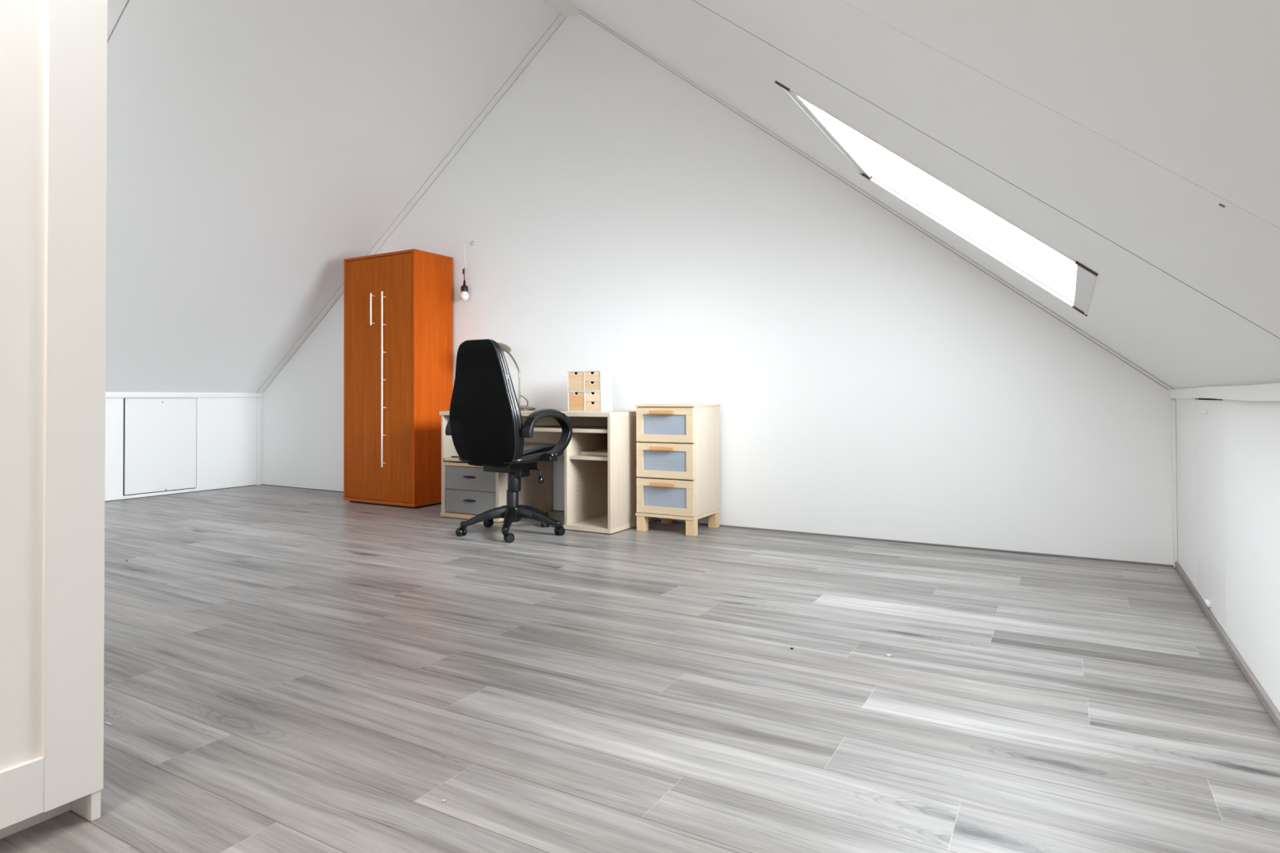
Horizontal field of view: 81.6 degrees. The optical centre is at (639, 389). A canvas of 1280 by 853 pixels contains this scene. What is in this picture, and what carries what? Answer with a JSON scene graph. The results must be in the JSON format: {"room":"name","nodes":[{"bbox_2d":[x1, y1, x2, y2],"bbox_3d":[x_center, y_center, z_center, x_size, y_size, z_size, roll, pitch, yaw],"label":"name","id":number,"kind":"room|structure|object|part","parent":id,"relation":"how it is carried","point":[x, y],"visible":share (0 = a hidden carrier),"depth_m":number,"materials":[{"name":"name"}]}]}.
{"room":"home office","nodes":[
{"label":"home office","id":0,"kind":"room"},
{"bbox_2d":[104,392,256,501],"bbox_3d":[-5.452,0.449,4.147,0.120,0.883,7.000,-1,-1,30],"label":"wall","id":1,"kind":"structure","parent":0,"point":[226,427],"depth_m":6.74,"materials":[{"name":"white paint"}]},
{"bbox_2d":[123,398,195,495],"bbox_3d":[-4.122,0.480,6.371,0.008,0.806,0.595,-1,-1,30],"label":"trim","id":2,"kind":"structure","parent":1,"relation":"attached to","point":[123,398],"depth_m":6.12,"materials":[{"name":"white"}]},
{"bbox_2d":[124,398,196,494],"bbox_3d":[-4.109,0.478,6.369,0.014,0.797,0.578,-1,-1,30],"label":"door","id":3,"kind":"structure","parent":1,"relation":"in","point":[160,452],"depth_m":6.35,"materials":[{"name":"white paint"}]},
{"bbox_2d":[104,484,255,502],"bbox_3d":[-5.398,0.888,4.106,0.006,0.004,6.992,-1,-1,30],"label":"baseboard","id":4,"kind":"structure","parent":1,"relation":"attached to","point":[251,485],"depth_m":6.47,"materials":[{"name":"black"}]},
{"bbox_2d":[105,393,262,397],"bbox_3d":[-5.370,0.032,4.161,0.016,0.045,6.900,-1,-1,30],"label":"trim","id":5,"kind":"structure","parent":1,"relation":"attached to","point":[107,395],"depth_m":6.51,"materials":[{"name":"white paint"}]},
{"bbox_2d":[256,397,262,484],"bbox_3d":[-3.663,0.501,7.126,0.012,0.840,0.050,-1,-1,30],"label":"trim","id":6,"kind":"structure","parent":1,"relation":"attached to","point":[259,400],"depth_m":7.12,"materials":[{"name":"white paint"}]},
{"bbox_2d":[0,484,1279,852],"bbox_3d":[-2.125,0.860,2.591,7.193,0.001,6.373,-1,-1,30],"label":"floor","id":7,"kind":"structure","parent":0,"point":[286,669],"depth_m":2.06,"materials":[{"name":"grey laminate"}]},
{"bbox_2d":[0,0,107,839],"bbox_3d":[-1.473,-0.129,1.245,0.500,1.940,0.800,-1,-1,30],"label":"wardrobe","id":8,"kind":"object","parent":7,"relation":"on","point":[53,53],"visible":1,"depth_m":1.39,"materials":[{"name":"white wood"}]},
{"bbox_3d":[-1.170,-0.158,1.302,0.008,1.688,0.211,-1,-1,30],"label":"inset panel","id":9,"kind":"part","parent":8,"relation":"part of","materials":[{"name":"white wood"}]},
{"bbox_3d":[-1.070,0.814,1.453,0.016,0.056,0.017,-1,-1,30],"label":"leg","id":10,"kind":"part","parent":8,"relation":"part of","materials":[{"name":"white wood"}]},
{"bbox_2d":[343,248,453,508],"bbox_3d":[-1.937,-0.073,5.890,0.792,1.945,0.440,-1,-1,30],"label":"wardrobe","id":11,"kind":"object","parent":7,"relation":"on","point":[398,305],"visible":0.94,"depth_m":5.71,"materials":[{"name":"orange wood"}]},
{"bbox_3d":[-2.180,-0.081,5.836,0.377,1.880,0.020,-1,-1,30],"label":"door","id":12,"kind":"part","parent":11,"relation":"part of","materials":[{"name":"brown wood"}]},
{"bbox_3d":[-2.074,-0.618,5.745,0.013,0.248,0.042,-1,-1,30],"label":"bar handle","id":13,"kind":"part","parent":11,"relation":"part of","materials":[{"name":"silver metal"}]},
{"bbox_3d":[-1.964,-0.075,5.676,0.013,1.345,0.042,-1,-1,30],"label":"bar handle","id":14,"kind":"part","parent":11,"relation":"part of","materials":[{"name":"silver metal"}]},
{"bbox_3d":[-1.925,0.874,5.894,0.792,0.024,0.402,-1,-1,30],"label":"panel","id":15,"kind":"part","parent":11,"relation":"part of","materials":[{"name":"brown wood"}]},
{"bbox_3d":[-1.858,-0.085,5.651,0.365,1.880,0.020,-1,-1,30],"label":"door","id":16,"kind":"part","parent":11,"relation":"part of","materials":[{"name":"brown wood"}]},
{"bbox_3d":[-1.932,-1.035,5.918,0.792,0.020,0.402,-1,-1,30],"label":"panel","id":17,"kind":"part","parent":11,"relation":"part of","materials":[{"name":"brown wood"}]},
{"bbox_2d":[444,338,572,542],"bbox_3d":[-0.780,0.298,4.502,0.658,1.160,0.645,-1,-1,30],"label":"office chair","id":18,"kind":"object","parent":7,"relation":"on","point":[486,428],"visible":1,"depth_m":4.28,"materials":[{"name":"black leather"}]},
{"bbox_3d":[-1.046,0.271,4.629,0.062,0.271,0.417,-1,-1,30],"label":"armrest","id":19,"kind":"part","parent":18,"relation":"part of","materials":[{"name":"black plastic"}]},
{"bbox_3d":[-0.910,0.084,4.280,0.485,0.729,0.126,-1,-1,30],"label":"panel","id":20,"kind":"part","parent":18,"relation":"part of","materials":[{"name":"black leather"}]},
{"bbox_3d":[-0.935,0.765,4.450,0.282,0.105,0.060,0,-1,-19],"label":"arm","id":21,"kind":"part","parent":18,"relation":"part of","materials":[{"name":"black plastic"}]},
{"bbox_3d":[-0.896,0.086,4.305,0.509,0.740,0.162,-1,-1,30],"label":"backrest","id":22,"kind":"part","parent":18,"relation":"part of","materials":[{"name":"black leather"}]},
{"bbox_3d":[-0.770,0.763,4.335,0.060,0.105,0.282,0,-1,-1],"label":"arm","id":23,"kind":"part","parent":18,"relation":"part of","materials":[{"name":"black plastic"}]},
{"bbox_3d":[-0.773,0.401,4.513,0.516,0.084,0.495,-1,-1,30],"label":"seat","id":24,"kind":"part","parent":18,"relation":"part of","materials":[{"name":"black leather"}]},
{"bbox_3d":[-0.675,0.766,4.646,0.060,0.105,0.282,-1,-1,35],"label":"arm","id":25,"kind":"part","parent":18,"relation":"part of","materials":[{"name":"black plastic"}]},
{"bbox_2d":[521,441,555,455],"bbox_3d":[-0.773,0.367,4.513,0.450,0.083,0.495,-1,-1,30],"label":"seat cushion","id":26,"kind":"object","parent":18,"relation":"on","point":[527,448],"depth_m":4.39,"materials":[{"name":"black leather"}]},
{"bbox_3d":[-0.610,0.764,4.457,0.282,0.105,0.060,0,-1,17],"label":"arm","id":27,"kind":"part","parent":18,"relation":"part of","materials":[{"name":"black plastic"}]},
{"bbox_3d":[-0.606,0.557,4.528,0.036,0.050,0.036,-1,-1,30],"label":"lever knob","id":28,"kind":"part","parent":18,"relation":"part of","materials":[{"name":"black plastic"}]},
{"bbox_3d":[-0.538,0.266,4.337,0.062,0.271,0.417,-1,-1,30],"label":"armrest","id":29,"kind":"part","parent":18,"relation":"part of","materials":[{"name":"black plastic"}]},
{"bbox_2d":[439,409,657,533],"bbox_3d":[-0.644,0.517,5.049,1.403,0.735,0.596,-1,-1,30],"label":"desk","id":30,"kind":"object","parent":7,"relation":"on","point":[600,491],"visible":0.72,"depth_m":4.87,"materials":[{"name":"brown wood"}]},
{"bbox_3d":[-1.230,0.522,5.397,0.017,0.678,0.578,-1,-1,30],"label":"panel","id":31,"kind":"part","parent":30,"relation":"part of","materials":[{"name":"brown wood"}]},
{"bbox_3d":[-1.159,0.756,5.011,0.116,0.017,0.020,-1,-1,30],"label":"drawer pull","id":32,"kind":"part","parent":30,"relation":"part of","materials":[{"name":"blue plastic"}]},
{"bbox_3d":[-1.160,0.596,5.013,0.116,0.017,0.020,-1,-1,30],"label":"drawer pull","id":33,"kind":"part","parent":30,"relation":"part of","materials":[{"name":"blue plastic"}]},
{"bbox_3d":[-1.146,0.768,5.025,0.449,0.156,0.018,-1,-1,30],"label":"drawer","id":34,"kind":"part","parent":30,"relation":"part of","materials":[{"name":"grey laminate"}]},
{"bbox_3d":[-1.146,0.608,5.027,0.449,0.156,0.018,-1,-1,30],"label":"drawer","id":35,"kind":"part","parent":30,"relation":"part of","materials":[{"name":"grey laminate"}]},
{"bbox_2d":[497,342,536,410],"bbox_3d":[-0.932,-0.094,5.346,0.389,0.497,0.198,-1,-1,23],"label":"desk lamp","id":36,"kind":"object","parent":30,"relation":"on","point":[505,348],"visible":0.62,"depth_m":5.32,"materials":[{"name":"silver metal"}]},
{"bbox_3d":[-0.930,-0.084,5.347,0.158,0.417,0.014,0,-1,22],"label":"stem","id":37,"kind":"part","parent":36,"relation":"part of","materials":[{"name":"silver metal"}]},
{"bbox_3d":[-0.623,0.347,5.347,1.018,0.333,0.018,-1,-1,30],"label":"panel","id":38,"kind":"part","parent":30,"relation":"part of","materials":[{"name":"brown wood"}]},
{"bbox_2d":[533,425,607,433],"bbox_3d":[-0.429,0.263,4.878,0.804,0.022,0.444,-1,-1,30],"label":"keyboard tray","id":39,"kind":"object","parent":30,"relation":"on","point":[575,429],"depth_m":4.73,"materials":[{"name":"brown wood"}]},
{"bbox_3d":[-0.319,0.554,4.871,0.020,0.586,0.581,-1,-1,30],"label":"panel","id":40,"kind":"part","parent":30,"relation":"part of","materials":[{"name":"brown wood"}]},
{"bbox_2d":[569,454,607,461],"bbox_3d":[-0.176,0.429,4.800,0.300,0.021,0.544,-1,-1,30],"label":"shelf","id":41,"kind":"object","parent":30,"relation":"attached to","point":[572,457],"depth_m":4.60,"materials":[{"name":"brown wood"}]},
{"bbox_2d":[567,391,613,411],"bbox_3d":[-0.332,0.081,4.926,0.266,0.132,0.140,-1,-1,30],"label":"drawer box","id":42,"kind":"object","parent":30,"relation":"on","point":[577,401],"visible":0.98,"depth_m":4.87,"materials":[{"name":"beige paint"}]},
{"bbox_3d":[-0.420,0.081,4.902,0.123,0.119,0.004,-1,-1,30],"label":"drawer","id":43,"kind":"part","parent":42,"relation":"part of","materials":[{"name":"brown wood"}]},
{"bbox_2d":[567,370,612,391],"bbox_3d":[-0.335,-0.052,4.929,0.266,0.132,0.140,-1,-1,30],"label":"drawer box","id":44,"kind":"object","parent":42,"relation":"on","point":[584,380],"visible":1,"depth_m":4.87,"materials":[{"name":"beige paint"}]},
{"bbox_3d":[-0.423,-0.052,4.905,0.123,0.119,0.004,-1,-1,30],"label":"drawer","id":45,"kind":"part","parent":44,"relation":"part of","materials":[{"name":"beige wood"}]},
{"bbox_3d":[-0.310,-0.022,4.840,0.122,0.056,0.004,-1,-1,30],"label":"drawer","id":46,"kind":"part","parent":44,"relation":"part of","materials":[{"name":"brown wood"}]},
{"bbox_3d":[-0.310,-0.085,4.841,0.122,0.056,0.004,-1,-1,30],"label":"drawer","id":47,"kind":"part","parent":44,"relation":"part of","materials":[{"name":"beige wood"}]},
{"bbox_3d":[-0.307,0.111,4.837,0.122,0.056,0.004,-1,-1,30],"label":"drawer","id":48,"kind":"part","parent":42,"relation":"part of","materials":[{"name":"beige wood"}]},
{"bbox_3d":[-0.307,0.048,4.838,0.122,0.056,0.004,-1,-1,30],"label":"drawer","id":49,"kind":"part","parent":42,"relation":"part of","materials":[{"name":"beige wood"}]},
{"bbox_2d":[579,448,607,455],"bbox_3d":[-0.172,0.409,4.808,0.285,0.019,0.350,-1,-1,30],"label":"wooden board","id":50,"kind":"object","parent":30,"relation":"on","point":[602,451],"visible":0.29,"depth_m":4.71,"materials":[{"name":"brown wood"}]},
{"bbox_2d":[563,514,657,533],"bbox_3d":[-0.182,0.860,4.787,0.347,0.028,0.584,-1,-1,30],"label":"shelf","id":51,"kind":"object","parent":30,"relation":"attached to","point":[598,523],"depth_m":4.62,"materials":[{"name":"brown wood"}]},
{"bbox_3d":[-0.042,0.507,4.712,0.020,0.674,0.581,-1,-1,30],"label":"panel","id":52,"kind":"part","parent":30,"relation":"part of","materials":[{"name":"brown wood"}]},
{"bbox_2d":[634,404,719,536],"bbox_3d":[0.235,0.486,4.641,0.402,0.781,0.412,-1,-1,30],"label":"dresser","id":53,"kind":"object","parent":7,"relation":"on","point":[677,446],"visible":1,"depth_m":4.50,"materials":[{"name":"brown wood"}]},
{"bbox_3d":[0.016,0.830,4.592,0.055,0.094,0.055,-1,-1,30],"label":"leg","id":54,"kind":"part","parent":53,"relation":"part of","materials":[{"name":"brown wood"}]},
{"bbox_3d":[0.136,0.578,4.477,0.166,0.020,0.030,-1,-1,30],"label":"handle","id":55,"kind":"part","parent":53,"relation":"part of","materials":[{"name":"brown wood"}]},
{"bbox_3d":[0.135,0.359,4.480,0.166,0.020,0.030,-1,-1,30],"label":"handle","id":56,"kind":"part","parent":53,"relation":"part of","materials":[{"name":"brown wood"}]},
{"bbox_3d":[0.134,0.140,4.482,0.166,0.020,0.030,-1,-1,30],"label":"handle","id":57,"kind":"part","parent":53,"relation":"part of","materials":[{"name":"brown wood"}]},
{"bbox_3d":[0.150,0.216,4.502,0.302,0.128,0.005,-1,-1,30],"label":"ribbed pane","id":58,"kind":"part","parent":53,"relation":"part of","materials":[{"name":"glass"}]},
{"bbox_3d":[0.152,0.654,4.496,0.302,0.128,0.005,-1,-1,30],"label":"ribbed pane","id":59,"kind":"part","parent":53,"relation":"part of","materials":[{"name":"glass"}]},
{"bbox_3d":[0.151,0.435,4.499,0.302,0.128,0.005,-1,-1,30],"label":"ribbed pane","id":60,"kind":"part","parent":53,"relation":"part of","materials":[{"name":"glass"}]},
{"bbox_3d":[0.150,0.435,4.498,0.390,0.210,0.018,-1,-1,30],"label":"drawer","id":61,"kind":"part","parent":53,"relation":"part of","materials":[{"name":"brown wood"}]},
{"bbox_3d":[0.150,0.216,4.500,0.390,0.210,0.018,-1,-1,30],"label":"drawer","id":62,"kind":"part","parent":53,"relation":"part of","materials":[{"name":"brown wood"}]},
{"bbox_3d":[0.151,0.654,4.495,0.390,0.210,0.018,-1,-1,30],"label":"drawer","id":63,"kind":"part","parent":53,"relation":"part of","materials":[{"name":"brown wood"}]},
{"bbox_3d":[0.175,0.833,4.870,0.055,0.094,0.055,-1,-1,30],"label":"leg","id":64,"kind":"part","parent":53,"relation":"part of","materials":[{"name":"brown wood"}]},
{"bbox_3d":[0.241,0.774,4.649,0.400,0.018,0.386,-1,-1,30],"label":"panel","id":65,"kind":"part","parent":53,"relation":"part of","materials":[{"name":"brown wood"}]},
{"bbox_3d":[0.309,0.827,4.424,0.055,0.094,0.055,-1,-1,30],"label":"leg","id":66,"kind":"part","parent":53,"relation":"part of","materials":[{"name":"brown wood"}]},
{"bbox_3d":[0.468,0.829,4.701,0.055,0.094,0.055,-1,-1,30],"label":"leg","id":67,"kind":"part","parent":53,"relation":"part of","materials":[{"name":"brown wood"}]},
{"bbox_2d":[105,0,1279,392],"bbox_3d":[-2.304,-1.437,2.356,7.334,2.915,7.040,-1,-1,30],"label":"ceiling","id":68,"kind":"structure","parent":0,"point":[1133,121],"depth_m":3.11,"materials":[{"name":"white paint"}]},
{"bbox_2d":[774,80,1097,316],"bbox_3d":[1.141,-0.672,2.730,0.926,0.751,1.173,-1,-1,30],"label":"window","id":69,"kind":"structure","parent":68,"relation":"attached to","point":[1086,277],"depth_m":3.04,"materials":[{"name":"white glass"}]},
{"bbox_2d":[693,0,1279,338],"bbox_3d":[-0.209,-1.403,2.252,3.538,2.828,0.009,-1,-1,30],"label":"trim","id":70,"kind":"structure","parent":68,"relation":"attached to","point":[693,0],"depth_m":1.65,"materials":[{"name":"black"}]},
{"bbox_2d":[262,13,1175,564],"bbox_3d":[-0.513,-0.939,5.427,7.193,3.656,0.120,-1,-1,30],"label":"wall","id":71,"kind":"structure","parent":0,"point":[868,379],"depth_m":4.62,"materials":[{"name":"white paint"}]},
{"bbox_2d":[256,13,566,393],"bbox_3d":[-2.087,-1.352,6.238,3.658,2.762,0.052,-1,-1,30],"label":"trim","id":72,"kind":"structure","parent":71,"relation":"attached to","point":[561,18],"depth_m":5.99,"materials":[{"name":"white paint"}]},
{"bbox_2d":[459,239,475,300],"bbox_3d":[-1.347,-0.931,5.780,0.117,0.484,0.072,0,-1,5],"label":"pendant bulb","id":73,"kind":"object","parent":71,"relation":"hanging from","point":[464,295],"visible":1,"depth_m":5.76,"materials":[{"name":"white glass"}]},
{"bbox_2d":[461,280,467,292],"bbox_3d":[-1.369,-0.805,5.780,0.053,0.092,0.053,-1,-1,30],"label":"socket","id":74,"kind":"object","parent":73,"relation":"attached to","point":[464,288],"depth_m":5.76,"materials":[{"name":"black plastic"}]},
{"bbox_3d":[-1.369,-0.726,5.779,0.072,0.074,0.072,-1,-1,30],"label":"bulb","id":75,"kind":"part","parent":73,"relation":"part of","materials":[{"name":"white glass"}]},
{"bbox_3d":[-1.348,-1.045,5.777,0.063,0.194,0.014,0,-1,13],"label":"white cord","id":76,"kind":"part","parent":73,"relation":"part of","materials":[{"name":"white plastic"}]},
{"bbox_2d":[543,0,580,17],"bbox_3d":[-2.224,-2.764,2.323,0.146,0.071,7.000,-1,-1,30],"label":"trim","id":77,"kind":"structure","parent":71,"relation":"attached to","point":[565,7],"depth_m":5.25,"materials":[{"name":"white paint"}]},
{"bbox_2d":[261,484,1173,567],"bbox_3d":[-0.544,0.884,5.351,7.181,0.008,0.010,-1,-1,30],"label":"baseboard","id":78,"kind":"structure","parent":71,"relation":"attached to","point":[937,544],"depth_m":4.10,"materials":[{"name":"grey wood"}]},
{"bbox_2d":[577,9,1173,391],"bbox_3d":[1.052,-1.364,4.445,3.472,2.776,0.030,-1,-1,30],"label":"trim","id":79,"kind":"structure","parent":71,"relation":"attached to","point":[879,202],"depth_m":4.18,"materials":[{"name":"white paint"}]},
{"bbox_2d":[1175,398,1279,712],"bbox_3d":[0.887,0.399,0.501,0.120,0.849,7.000,-1,-1,30],"label":"wall","id":80,"kind":"structure","parent":0,"point":[1251,429],"depth_m":2.16,"materials":[{"name":"white paint"}]},
{"bbox_2d":[1171,400,1177,567],"bbox_3d":[2.567,0.453,3.558,0.016,0.803,0.024,-1,-1,30],"label":"trim","id":81,"kind":"structure","parent":80,"relation":"attached to","point":[1173,402],"depth_m":3.55,"materials":[{"name":"white paint"}]},
{"bbox_2d":[1195,400,1226,629],"bbox_3d":[2.112,0.424,2.751,0.020,0.768,0.613,-1,-1,30],"label":"door","id":82,"kind":"structure","parent":80,"relation":"in","point":[1208,413],"depth_m":2.71,"materials":[{"name":"white paint"}]},
{"bbox_2d":[1198,398,1222,399],"bbox_3d":[2.124,0.422,2.741,0.008,0.776,0.620,-1,-1,30],"label":"trim","id":83,"kind":"structure","parent":80,"relation":"attached to","point":[1198,398],"depth_m":2.81,"materials":[{"name":"black"}]},
{"bbox_2d":[1169,382,1279,401],"bbox_3d":[0.850,-0.006,0.585,0.020,0.050,6.900,-1,-1,30],"label":"trim","id":84,"kind":"structure","parent":80,"relation":"attached to","point":[1262,392],"depth_m":2.20,"materials":[{"name":"white paint"}]},
{"bbox_2d":[1174,561,1279,730],"bbox_3d":[0.829,0.809,0.524,0.012,0.030,6.988,-1,-1,30],"label":"baseboard","id":85,"kind":"structure","parent":80,"relation":"attached to","point":[1255,684],"depth_m":2.28,"materials":[{"name":"grey wood"}]}
]}

